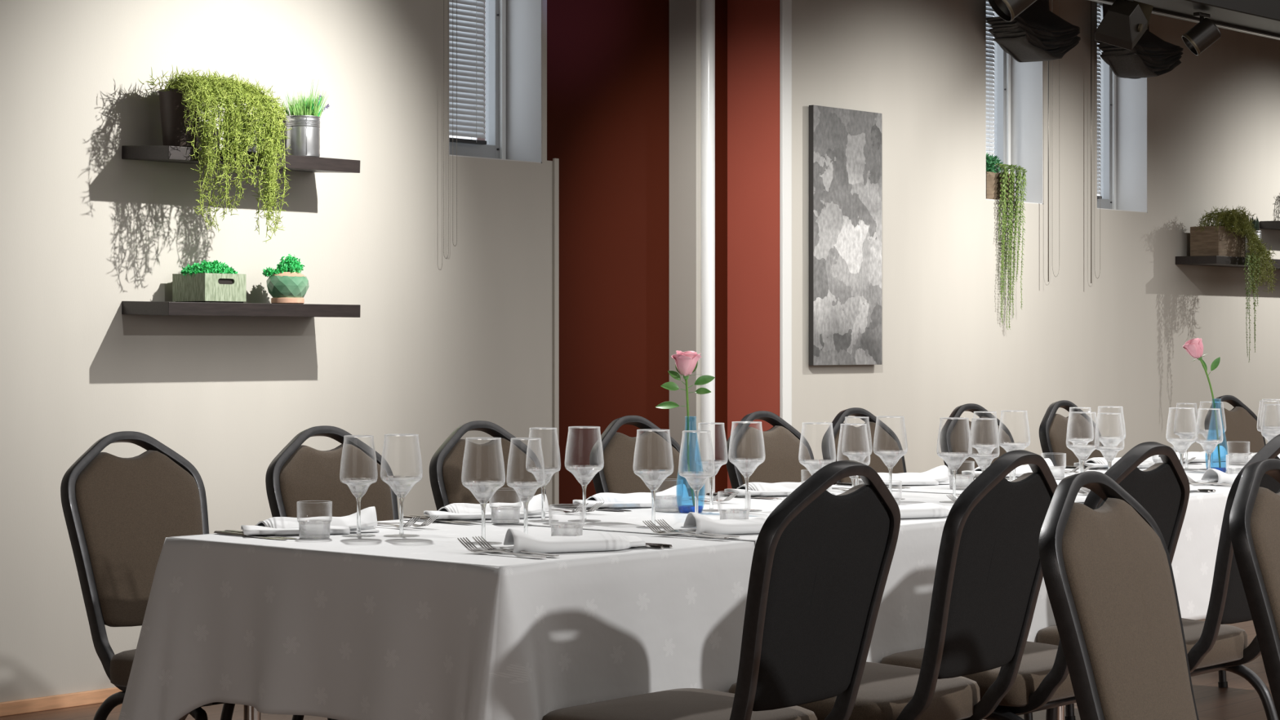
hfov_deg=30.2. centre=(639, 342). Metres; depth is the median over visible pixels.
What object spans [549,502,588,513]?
fork
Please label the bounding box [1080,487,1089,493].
fork
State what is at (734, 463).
bowl
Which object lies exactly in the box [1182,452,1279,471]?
tablecloth
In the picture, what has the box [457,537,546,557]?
fork
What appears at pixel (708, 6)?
trim
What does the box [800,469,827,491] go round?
water tumbler
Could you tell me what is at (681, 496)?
water tumbler
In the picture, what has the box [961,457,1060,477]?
folded napkin
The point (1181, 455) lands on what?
wine glass
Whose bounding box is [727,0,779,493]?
wall
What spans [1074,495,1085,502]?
folded napkin
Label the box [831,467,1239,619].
tablecloth
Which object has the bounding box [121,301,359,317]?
wall shelf
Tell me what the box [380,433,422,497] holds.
bowl
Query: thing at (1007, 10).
track spotlight
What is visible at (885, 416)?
bowl
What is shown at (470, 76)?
blind
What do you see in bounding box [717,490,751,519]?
water tumbler
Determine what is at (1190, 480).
fork
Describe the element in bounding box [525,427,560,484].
bowl
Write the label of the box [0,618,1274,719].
floor
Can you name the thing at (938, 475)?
folded napkin
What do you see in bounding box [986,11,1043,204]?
window
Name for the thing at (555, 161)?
trim
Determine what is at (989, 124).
blind
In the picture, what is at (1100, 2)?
chain
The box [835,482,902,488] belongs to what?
knife
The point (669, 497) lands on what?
folded napkin
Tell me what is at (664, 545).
knife
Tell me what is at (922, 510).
folded napkin
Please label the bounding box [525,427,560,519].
wine glass
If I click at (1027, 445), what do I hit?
bowl
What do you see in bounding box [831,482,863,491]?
fork
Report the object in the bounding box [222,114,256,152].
planter
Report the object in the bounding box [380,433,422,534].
wine glass
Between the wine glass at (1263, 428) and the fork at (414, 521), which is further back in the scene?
the wine glass at (1263, 428)
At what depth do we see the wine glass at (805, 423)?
5.25 m
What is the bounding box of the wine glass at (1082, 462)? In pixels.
[1066,411,1099,489]
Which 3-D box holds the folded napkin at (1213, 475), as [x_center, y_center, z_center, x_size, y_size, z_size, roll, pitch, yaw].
[1.610,0.351,6.318,0.290,0.044,0.155,0,0,-25]
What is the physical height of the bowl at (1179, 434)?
0.120 m
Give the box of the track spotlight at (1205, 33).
[1181,12,1221,55]
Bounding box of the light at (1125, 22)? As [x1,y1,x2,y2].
[1094,0,1153,50]
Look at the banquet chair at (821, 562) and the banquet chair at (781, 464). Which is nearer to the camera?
the banquet chair at (821, 562)
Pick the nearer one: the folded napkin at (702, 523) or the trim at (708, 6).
the folded napkin at (702, 523)
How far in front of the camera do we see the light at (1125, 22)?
9.31 m
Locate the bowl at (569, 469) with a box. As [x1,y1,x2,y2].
[564,426,604,484]
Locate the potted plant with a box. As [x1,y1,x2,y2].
[277,80,329,157]
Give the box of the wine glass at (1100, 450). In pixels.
[1094,413,1124,469]
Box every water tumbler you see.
[297,500,332,539]
[488,488,521,524]
[548,503,584,536]
[653,478,683,511]
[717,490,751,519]
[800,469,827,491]
[884,480,902,505]
[947,460,974,489]
[1008,470,1031,481]
[1040,453,1066,479]
[1226,440,1249,465]
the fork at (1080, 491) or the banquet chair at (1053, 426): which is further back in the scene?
the banquet chair at (1053, 426)
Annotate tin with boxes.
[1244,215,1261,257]
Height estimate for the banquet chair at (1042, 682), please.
0.936 m
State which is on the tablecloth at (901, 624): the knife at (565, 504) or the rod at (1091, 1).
the knife at (565, 504)
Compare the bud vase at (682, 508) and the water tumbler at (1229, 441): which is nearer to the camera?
the bud vase at (682, 508)
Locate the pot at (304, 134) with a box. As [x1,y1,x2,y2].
[284,115,319,157]
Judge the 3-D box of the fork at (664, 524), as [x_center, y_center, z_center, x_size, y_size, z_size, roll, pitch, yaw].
[0.113,0.361,4.626,0.204,0.024,0.025,0,0,43]
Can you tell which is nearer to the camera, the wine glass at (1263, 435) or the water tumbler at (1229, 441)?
the wine glass at (1263, 435)
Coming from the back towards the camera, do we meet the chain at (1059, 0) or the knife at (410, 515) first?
the chain at (1059, 0)
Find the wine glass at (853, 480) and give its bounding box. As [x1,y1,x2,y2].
[836,423,870,487]
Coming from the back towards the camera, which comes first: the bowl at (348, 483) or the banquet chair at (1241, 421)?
the banquet chair at (1241, 421)
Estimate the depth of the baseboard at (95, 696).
7.29 m
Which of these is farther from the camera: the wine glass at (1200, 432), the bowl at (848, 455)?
the wine glass at (1200, 432)
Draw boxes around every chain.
[443,0,448,258]
[452,0,457,246]
[1052,0,1059,277]
[1093,2,1100,278]
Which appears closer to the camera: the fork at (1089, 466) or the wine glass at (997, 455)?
the wine glass at (997, 455)
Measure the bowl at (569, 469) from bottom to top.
0.123 m
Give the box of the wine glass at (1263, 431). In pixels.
[1257,400,1279,442]
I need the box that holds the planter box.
[172,259,246,302]
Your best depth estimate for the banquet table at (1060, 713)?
5.57 m
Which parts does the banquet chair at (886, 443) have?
frame, backrest, leg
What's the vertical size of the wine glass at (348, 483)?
0.196 m
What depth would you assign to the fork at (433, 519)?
4.84 m
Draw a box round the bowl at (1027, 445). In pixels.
[997,410,1030,452]
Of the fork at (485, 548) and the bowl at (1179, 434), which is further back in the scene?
the bowl at (1179, 434)
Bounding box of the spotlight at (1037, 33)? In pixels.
[985,0,1080,62]
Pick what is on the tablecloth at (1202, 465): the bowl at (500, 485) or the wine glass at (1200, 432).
the wine glass at (1200, 432)
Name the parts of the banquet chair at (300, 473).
leg, frame, backrest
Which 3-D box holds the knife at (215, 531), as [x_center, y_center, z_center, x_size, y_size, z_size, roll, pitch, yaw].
[-0.758,0.374,4.627,0.223,0.006,0.020,0,0,43]
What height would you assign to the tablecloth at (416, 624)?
0.451 m
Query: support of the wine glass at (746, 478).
on the tablecloth at (901, 624)
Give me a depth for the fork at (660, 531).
4.62 m
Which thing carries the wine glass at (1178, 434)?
on the tablecloth at (1193, 562)
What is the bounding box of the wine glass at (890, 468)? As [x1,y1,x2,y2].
[872,415,907,494]
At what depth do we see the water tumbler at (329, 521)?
4.60 m
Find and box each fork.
[377,515,438,527]
[377,516,421,528]
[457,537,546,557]
[472,535,559,556]
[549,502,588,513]
[549,502,604,512]
[642,520,728,538]
[655,519,739,537]
[688,493,724,502]
[697,492,739,502]
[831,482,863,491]
[946,494,956,502]
[951,472,981,481]
[1055,464,1093,473]
[1055,465,1079,473]
[1078,489,1088,494]
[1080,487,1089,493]
[1161,457,1195,464]
[1186,475,1232,484]
[1189,482,1231,486]
[1229,452,1252,459]
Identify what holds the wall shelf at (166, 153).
attached to the wall at (437, 345)
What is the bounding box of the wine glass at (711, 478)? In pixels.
[694,422,728,509]
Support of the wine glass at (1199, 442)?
on the tablecloth at (1193, 562)
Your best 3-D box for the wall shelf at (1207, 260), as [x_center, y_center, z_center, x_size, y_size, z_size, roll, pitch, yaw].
[3.381,-0.435,13.002,0.240,0.042,1.400,1,0,41]
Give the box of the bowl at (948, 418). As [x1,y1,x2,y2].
[936,417,972,470]
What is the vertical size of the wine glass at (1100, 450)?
0.196 m
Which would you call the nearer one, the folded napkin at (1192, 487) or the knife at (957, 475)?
the folded napkin at (1192, 487)
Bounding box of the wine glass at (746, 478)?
[728,421,765,509]
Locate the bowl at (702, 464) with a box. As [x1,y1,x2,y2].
[694,422,728,475]
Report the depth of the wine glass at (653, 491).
4.83 m
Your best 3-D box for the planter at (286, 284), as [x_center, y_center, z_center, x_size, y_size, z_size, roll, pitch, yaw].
[-1.162,-0.211,7.810,0.139,0.166,0.147,0,0,41]
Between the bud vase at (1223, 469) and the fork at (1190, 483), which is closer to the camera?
the fork at (1190, 483)
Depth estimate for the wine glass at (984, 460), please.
6.12 m
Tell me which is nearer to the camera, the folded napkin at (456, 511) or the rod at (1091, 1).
the folded napkin at (456, 511)
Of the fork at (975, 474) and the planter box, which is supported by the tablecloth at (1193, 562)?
the fork at (975, 474)
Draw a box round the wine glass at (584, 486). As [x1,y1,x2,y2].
[564,426,604,519]
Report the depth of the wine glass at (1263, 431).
7.17 m
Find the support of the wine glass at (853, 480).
on the tablecloth at (901, 624)
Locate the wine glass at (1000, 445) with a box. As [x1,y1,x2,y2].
[997,410,1030,480]
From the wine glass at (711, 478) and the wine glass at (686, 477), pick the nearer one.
the wine glass at (686, 477)
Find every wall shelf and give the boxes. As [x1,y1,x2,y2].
[121,145,359,173]
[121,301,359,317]
[1175,255,1279,269]
[1259,220,1279,230]
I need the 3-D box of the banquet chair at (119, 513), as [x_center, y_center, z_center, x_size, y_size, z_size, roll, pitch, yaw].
[-0.930,0.660,4.997,0.540,0.936,0.425,0,0,40]
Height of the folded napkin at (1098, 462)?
0.046 m
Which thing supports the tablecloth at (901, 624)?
on the banquet table at (1060, 713)
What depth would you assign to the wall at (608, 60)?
9.64 m
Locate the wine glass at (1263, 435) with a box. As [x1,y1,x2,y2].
[1261,404,1279,441]
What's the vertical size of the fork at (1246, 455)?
0.024 m
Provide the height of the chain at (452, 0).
1.433 m
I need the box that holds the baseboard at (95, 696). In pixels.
[0,687,122,716]
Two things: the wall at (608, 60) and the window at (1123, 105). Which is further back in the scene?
the window at (1123, 105)
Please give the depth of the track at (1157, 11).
10.15 m
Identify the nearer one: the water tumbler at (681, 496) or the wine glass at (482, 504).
the wine glass at (482, 504)
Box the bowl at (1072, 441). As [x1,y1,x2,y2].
[1066,407,1093,451]
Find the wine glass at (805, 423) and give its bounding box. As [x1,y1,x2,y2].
[798,422,835,475]
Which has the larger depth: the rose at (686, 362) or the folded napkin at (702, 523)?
the rose at (686, 362)
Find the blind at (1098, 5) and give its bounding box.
[1097,2,1102,199]
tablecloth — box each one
[118,519,755,719]
[428,488,1084,663]
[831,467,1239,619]
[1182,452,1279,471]
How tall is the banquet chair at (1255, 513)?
0.936 m
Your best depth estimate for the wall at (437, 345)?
8.47 m
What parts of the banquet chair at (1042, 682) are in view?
seat, leg, frame, panel, backrest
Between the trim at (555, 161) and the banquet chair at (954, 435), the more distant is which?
the trim at (555, 161)
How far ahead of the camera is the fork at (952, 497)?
5.45 m
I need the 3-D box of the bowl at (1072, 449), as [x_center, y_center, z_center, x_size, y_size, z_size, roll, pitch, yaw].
[1.117,0.236,5.994,0.083,0.123,0.083,0,0,-23]
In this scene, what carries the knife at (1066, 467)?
on the tablecloth at (1193, 562)
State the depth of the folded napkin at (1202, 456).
7.43 m
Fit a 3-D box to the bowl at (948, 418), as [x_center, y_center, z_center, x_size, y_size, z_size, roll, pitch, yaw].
[0.741,0.238,5.599,0.083,0.123,0.083,0,0,0]
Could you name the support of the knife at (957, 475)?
on the tablecloth at (1193, 562)
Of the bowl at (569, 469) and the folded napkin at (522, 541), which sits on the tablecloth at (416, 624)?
the folded napkin at (522, 541)
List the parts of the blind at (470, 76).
rail, ladder cord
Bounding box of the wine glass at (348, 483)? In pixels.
[339,435,377,534]
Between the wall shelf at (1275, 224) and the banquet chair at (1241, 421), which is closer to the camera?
the banquet chair at (1241, 421)
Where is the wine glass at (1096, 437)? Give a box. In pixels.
[1094,406,1125,466]
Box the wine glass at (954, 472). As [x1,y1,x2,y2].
[936,417,972,501]
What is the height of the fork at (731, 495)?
0.024 m
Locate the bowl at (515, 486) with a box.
[506,437,545,501]
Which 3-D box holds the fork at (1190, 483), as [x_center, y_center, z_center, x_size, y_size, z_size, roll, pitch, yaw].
[1.488,0.359,6.186,0.204,0.024,0.025,0,0,41]
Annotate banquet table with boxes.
[243,704,260,719]
[1057,705,1064,719]
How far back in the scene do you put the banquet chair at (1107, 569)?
3.47 m
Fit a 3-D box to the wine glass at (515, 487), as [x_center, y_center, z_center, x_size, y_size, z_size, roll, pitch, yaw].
[-0.217,0.280,4.526,0.074,0.196,0.074,0,0,21]
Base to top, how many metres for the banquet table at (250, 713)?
0.742 m
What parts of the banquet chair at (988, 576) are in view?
seat, frame, panel, backrest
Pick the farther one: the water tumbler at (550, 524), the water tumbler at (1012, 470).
the water tumbler at (1012, 470)
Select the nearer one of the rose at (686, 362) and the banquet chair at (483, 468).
the rose at (686, 362)
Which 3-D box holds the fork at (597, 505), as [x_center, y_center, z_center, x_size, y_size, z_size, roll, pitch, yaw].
[-0.164,0.361,5.260,0.204,0.024,0.025,0,0,40]
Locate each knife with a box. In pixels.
[213,530,286,539]
[224,529,296,538]
[403,515,471,523]
[409,515,481,523]
[551,504,624,511]
[564,504,631,511]
[636,544,663,548]
[645,542,672,547]
[706,493,777,499]
[714,492,783,498]
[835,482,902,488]
[845,482,911,488]
[951,474,1008,479]
[1060,466,1107,470]
[1189,488,1211,492]
[1200,488,1215,492]
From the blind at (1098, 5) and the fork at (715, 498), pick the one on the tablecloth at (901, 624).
the fork at (715, 498)
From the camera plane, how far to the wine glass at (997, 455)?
5.63 m
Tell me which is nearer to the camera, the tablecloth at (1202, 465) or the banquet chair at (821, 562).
the banquet chair at (821, 562)
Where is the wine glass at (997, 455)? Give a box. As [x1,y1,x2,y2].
[968,417,999,472]
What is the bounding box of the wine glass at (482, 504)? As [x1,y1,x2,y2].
[461,437,505,542]
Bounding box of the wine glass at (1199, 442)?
[1195,408,1222,469]
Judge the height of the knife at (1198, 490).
0.006 m
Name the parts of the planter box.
board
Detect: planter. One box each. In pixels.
[137,65,292,241]
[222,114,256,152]
[262,253,309,303]
[986,152,1027,329]
[1190,204,1279,362]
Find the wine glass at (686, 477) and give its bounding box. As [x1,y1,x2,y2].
[678,430,715,513]
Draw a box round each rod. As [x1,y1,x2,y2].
[1048,61,1048,281]
[1090,0,1091,283]
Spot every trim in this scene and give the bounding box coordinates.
[552,158,559,504]
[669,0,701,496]
[701,0,715,495]
[779,0,791,426]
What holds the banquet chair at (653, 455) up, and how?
on the floor
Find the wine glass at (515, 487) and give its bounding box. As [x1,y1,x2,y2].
[506,437,545,533]
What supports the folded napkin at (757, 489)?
on the tablecloth at (901, 624)
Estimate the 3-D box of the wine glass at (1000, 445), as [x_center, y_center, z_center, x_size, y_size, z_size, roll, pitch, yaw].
[0.964,0.274,6.123,0.083,0.199,0.083,0,0,22]
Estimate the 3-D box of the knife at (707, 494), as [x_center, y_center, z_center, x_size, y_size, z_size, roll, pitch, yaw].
[0.247,0.372,5.768,0.223,0.006,0.020,0,0,43]
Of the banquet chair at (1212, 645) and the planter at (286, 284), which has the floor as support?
the banquet chair at (1212, 645)
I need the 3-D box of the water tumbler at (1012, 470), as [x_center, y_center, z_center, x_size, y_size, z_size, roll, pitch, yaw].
[0.912,0.340,5.648,0.068,0.071,0.068,0,0,38]
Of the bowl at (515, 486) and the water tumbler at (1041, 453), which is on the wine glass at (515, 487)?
the bowl at (515, 486)
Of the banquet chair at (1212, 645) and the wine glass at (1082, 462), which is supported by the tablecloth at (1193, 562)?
the wine glass at (1082, 462)
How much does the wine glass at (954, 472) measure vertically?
0.199 m
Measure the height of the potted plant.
0.265 m
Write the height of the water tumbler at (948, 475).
0.071 m
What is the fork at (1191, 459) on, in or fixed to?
on the tablecloth at (1202, 465)
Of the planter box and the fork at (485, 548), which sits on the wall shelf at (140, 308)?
the planter box
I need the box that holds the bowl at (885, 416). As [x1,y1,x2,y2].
[872,415,907,467]
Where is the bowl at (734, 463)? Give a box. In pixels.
[728,421,765,476]
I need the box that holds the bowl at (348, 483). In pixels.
[339,435,377,497]
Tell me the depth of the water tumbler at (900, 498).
5.24 m
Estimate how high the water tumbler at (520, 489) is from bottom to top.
0.071 m
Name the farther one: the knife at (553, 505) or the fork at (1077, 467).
the fork at (1077, 467)
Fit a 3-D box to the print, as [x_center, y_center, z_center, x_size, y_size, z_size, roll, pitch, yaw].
[0.895,-0.459,10.320,0.024,1.110,0.501,0,0,41]
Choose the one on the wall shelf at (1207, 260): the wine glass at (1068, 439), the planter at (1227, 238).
the planter at (1227, 238)
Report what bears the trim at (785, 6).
attached to the wall at (437, 345)
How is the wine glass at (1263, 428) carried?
on the tablecloth at (1202, 465)
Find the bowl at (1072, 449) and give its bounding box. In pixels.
[1066,411,1099,461]
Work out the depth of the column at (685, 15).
9.83 m
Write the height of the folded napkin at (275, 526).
0.046 m
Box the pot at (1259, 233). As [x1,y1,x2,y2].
[1244,231,1261,257]
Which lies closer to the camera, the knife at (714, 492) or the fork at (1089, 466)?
the knife at (714, 492)
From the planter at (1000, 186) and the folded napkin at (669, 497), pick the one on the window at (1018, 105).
the planter at (1000, 186)
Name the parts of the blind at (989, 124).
ladder cord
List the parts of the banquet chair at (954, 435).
frame, backrest, leg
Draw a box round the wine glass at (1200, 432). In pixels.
[1196,401,1226,467]
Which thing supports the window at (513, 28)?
in the wall at (437, 345)
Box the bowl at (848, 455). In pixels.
[841,416,872,463]
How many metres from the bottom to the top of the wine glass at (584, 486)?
0.199 m
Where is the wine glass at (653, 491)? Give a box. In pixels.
[632,429,673,525]
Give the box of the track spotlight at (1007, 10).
[987,0,1036,22]
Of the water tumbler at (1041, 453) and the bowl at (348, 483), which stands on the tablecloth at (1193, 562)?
the water tumbler at (1041, 453)
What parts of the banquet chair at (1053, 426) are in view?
frame, backrest, leg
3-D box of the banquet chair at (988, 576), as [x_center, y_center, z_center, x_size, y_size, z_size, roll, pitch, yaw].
[0.487,0.660,4.407,0.540,0.936,0.425,0,0,39]
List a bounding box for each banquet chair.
[60,431,336,719]
[265,425,399,719]
[429,420,546,510]
[542,460,900,719]
[589,415,691,496]
[724,410,816,488]
[728,449,1057,719]
[821,407,1032,719]
[880,441,1190,719]
[939,403,1075,719]
[1036,434,1279,719]
[1038,471,1199,719]
[1039,400,1227,687]
[1204,395,1266,454]
[1229,458,1279,719]
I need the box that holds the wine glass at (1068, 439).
[1066,407,1093,472]
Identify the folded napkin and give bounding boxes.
[240,506,379,535]
[423,493,551,519]
[499,528,645,553]
[573,484,693,508]
[678,511,768,534]
[724,480,835,496]
[858,465,956,485]
[897,502,951,519]
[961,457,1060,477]
[1073,454,1161,468]
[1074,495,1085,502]
[1157,445,1234,462]
[1189,484,1197,490]
[1196,468,1238,484]
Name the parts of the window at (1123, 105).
frame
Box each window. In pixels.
[448,0,542,163]
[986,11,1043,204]
[1097,3,1146,213]
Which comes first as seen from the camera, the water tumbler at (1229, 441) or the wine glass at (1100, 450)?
the wine glass at (1100, 450)
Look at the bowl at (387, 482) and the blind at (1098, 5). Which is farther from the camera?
the blind at (1098, 5)
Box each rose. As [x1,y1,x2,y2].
[655,350,715,506]
[1182,337,1221,467]
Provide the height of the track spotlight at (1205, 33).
0.175 m
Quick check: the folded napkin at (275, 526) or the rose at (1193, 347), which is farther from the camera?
the rose at (1193, 347)
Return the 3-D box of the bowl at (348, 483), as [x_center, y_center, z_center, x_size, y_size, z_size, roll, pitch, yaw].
[-0.550,0.242,4.651,0.074,0.120,0.074,0,0,-10]
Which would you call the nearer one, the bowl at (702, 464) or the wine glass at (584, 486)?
the wine glass at (584, 486)
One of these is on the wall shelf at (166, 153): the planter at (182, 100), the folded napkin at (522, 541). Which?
the planter at (182, 100)
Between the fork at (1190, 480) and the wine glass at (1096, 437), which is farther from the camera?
the wine glass at (1096, 437)
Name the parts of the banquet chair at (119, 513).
leg, seat, frame, backrest, leg, leg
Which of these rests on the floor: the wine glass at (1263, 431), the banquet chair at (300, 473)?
the banquet chair at (300, 473)
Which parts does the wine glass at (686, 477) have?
stem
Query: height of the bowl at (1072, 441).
0.120 m
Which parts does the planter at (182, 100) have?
pot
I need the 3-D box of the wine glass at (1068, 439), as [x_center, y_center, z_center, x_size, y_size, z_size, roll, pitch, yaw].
[1.208,0.275,6.521,0.074,0.196,0.074,0,0,37]
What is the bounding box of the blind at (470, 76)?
[448,0,486,144]
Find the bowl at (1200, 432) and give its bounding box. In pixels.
[1196,401,1226,442]
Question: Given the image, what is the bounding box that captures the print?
[808,105,881,365]
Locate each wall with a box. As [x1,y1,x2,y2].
[0,0,1279,702]
[476,0,727,504]
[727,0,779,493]
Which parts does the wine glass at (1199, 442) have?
stem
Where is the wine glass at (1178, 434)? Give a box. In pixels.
[1173,403,1199,468]
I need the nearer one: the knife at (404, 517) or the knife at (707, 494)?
the knife at (404, 517)
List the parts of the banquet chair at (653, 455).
backrest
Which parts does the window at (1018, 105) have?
frame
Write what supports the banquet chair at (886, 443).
on the floor
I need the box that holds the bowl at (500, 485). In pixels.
[461,437,505,503]
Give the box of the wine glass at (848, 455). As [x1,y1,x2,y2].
[841,416,872,485]
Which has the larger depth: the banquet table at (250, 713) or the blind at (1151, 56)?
the blind at (1151, 56)
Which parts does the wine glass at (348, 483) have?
stem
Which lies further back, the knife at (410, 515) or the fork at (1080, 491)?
the fork at (1080, 491)
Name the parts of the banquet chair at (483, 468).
backrest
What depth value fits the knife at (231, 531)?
4.64 m
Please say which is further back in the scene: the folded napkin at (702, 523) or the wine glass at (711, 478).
the wine glass at (711, 478)
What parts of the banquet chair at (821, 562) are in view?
seat, frame, panel, backrest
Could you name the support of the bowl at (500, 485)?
on the wine glass at (482, 504)
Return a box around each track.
[1088,0,1279,39]
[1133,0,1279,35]
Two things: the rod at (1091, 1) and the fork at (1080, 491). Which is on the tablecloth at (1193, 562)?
the fork at (1080, 491)
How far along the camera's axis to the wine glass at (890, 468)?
5.71 m
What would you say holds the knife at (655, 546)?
on the tablecloth at (416, 624)
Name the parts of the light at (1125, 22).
pivot knob, barn door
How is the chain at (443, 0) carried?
hanging from the wall at (437, 345)
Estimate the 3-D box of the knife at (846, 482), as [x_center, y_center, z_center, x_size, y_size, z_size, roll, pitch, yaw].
[0.614,0.370,6.184,0.223,0.006,0.020,0,0,43]
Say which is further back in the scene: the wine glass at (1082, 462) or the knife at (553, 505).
the wine glass at (1082, 462)
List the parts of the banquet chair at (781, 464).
backrest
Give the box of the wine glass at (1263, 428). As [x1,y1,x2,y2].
[1259,399,1279,436]
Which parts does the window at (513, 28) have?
frame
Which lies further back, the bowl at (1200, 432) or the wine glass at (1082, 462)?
the bowl at (1200, 432)
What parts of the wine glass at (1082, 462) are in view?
stem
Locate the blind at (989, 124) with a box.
[986,0,995,155]
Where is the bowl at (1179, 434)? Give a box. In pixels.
[1173,403,1199,444]
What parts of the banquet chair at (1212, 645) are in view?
leg, seat, frame, panel, leg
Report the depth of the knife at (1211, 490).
5.95 m
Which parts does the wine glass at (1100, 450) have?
stem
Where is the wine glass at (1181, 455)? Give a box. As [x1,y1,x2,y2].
[1165,407,1197,466]
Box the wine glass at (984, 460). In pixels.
[970,411,999,469]
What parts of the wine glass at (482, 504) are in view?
stem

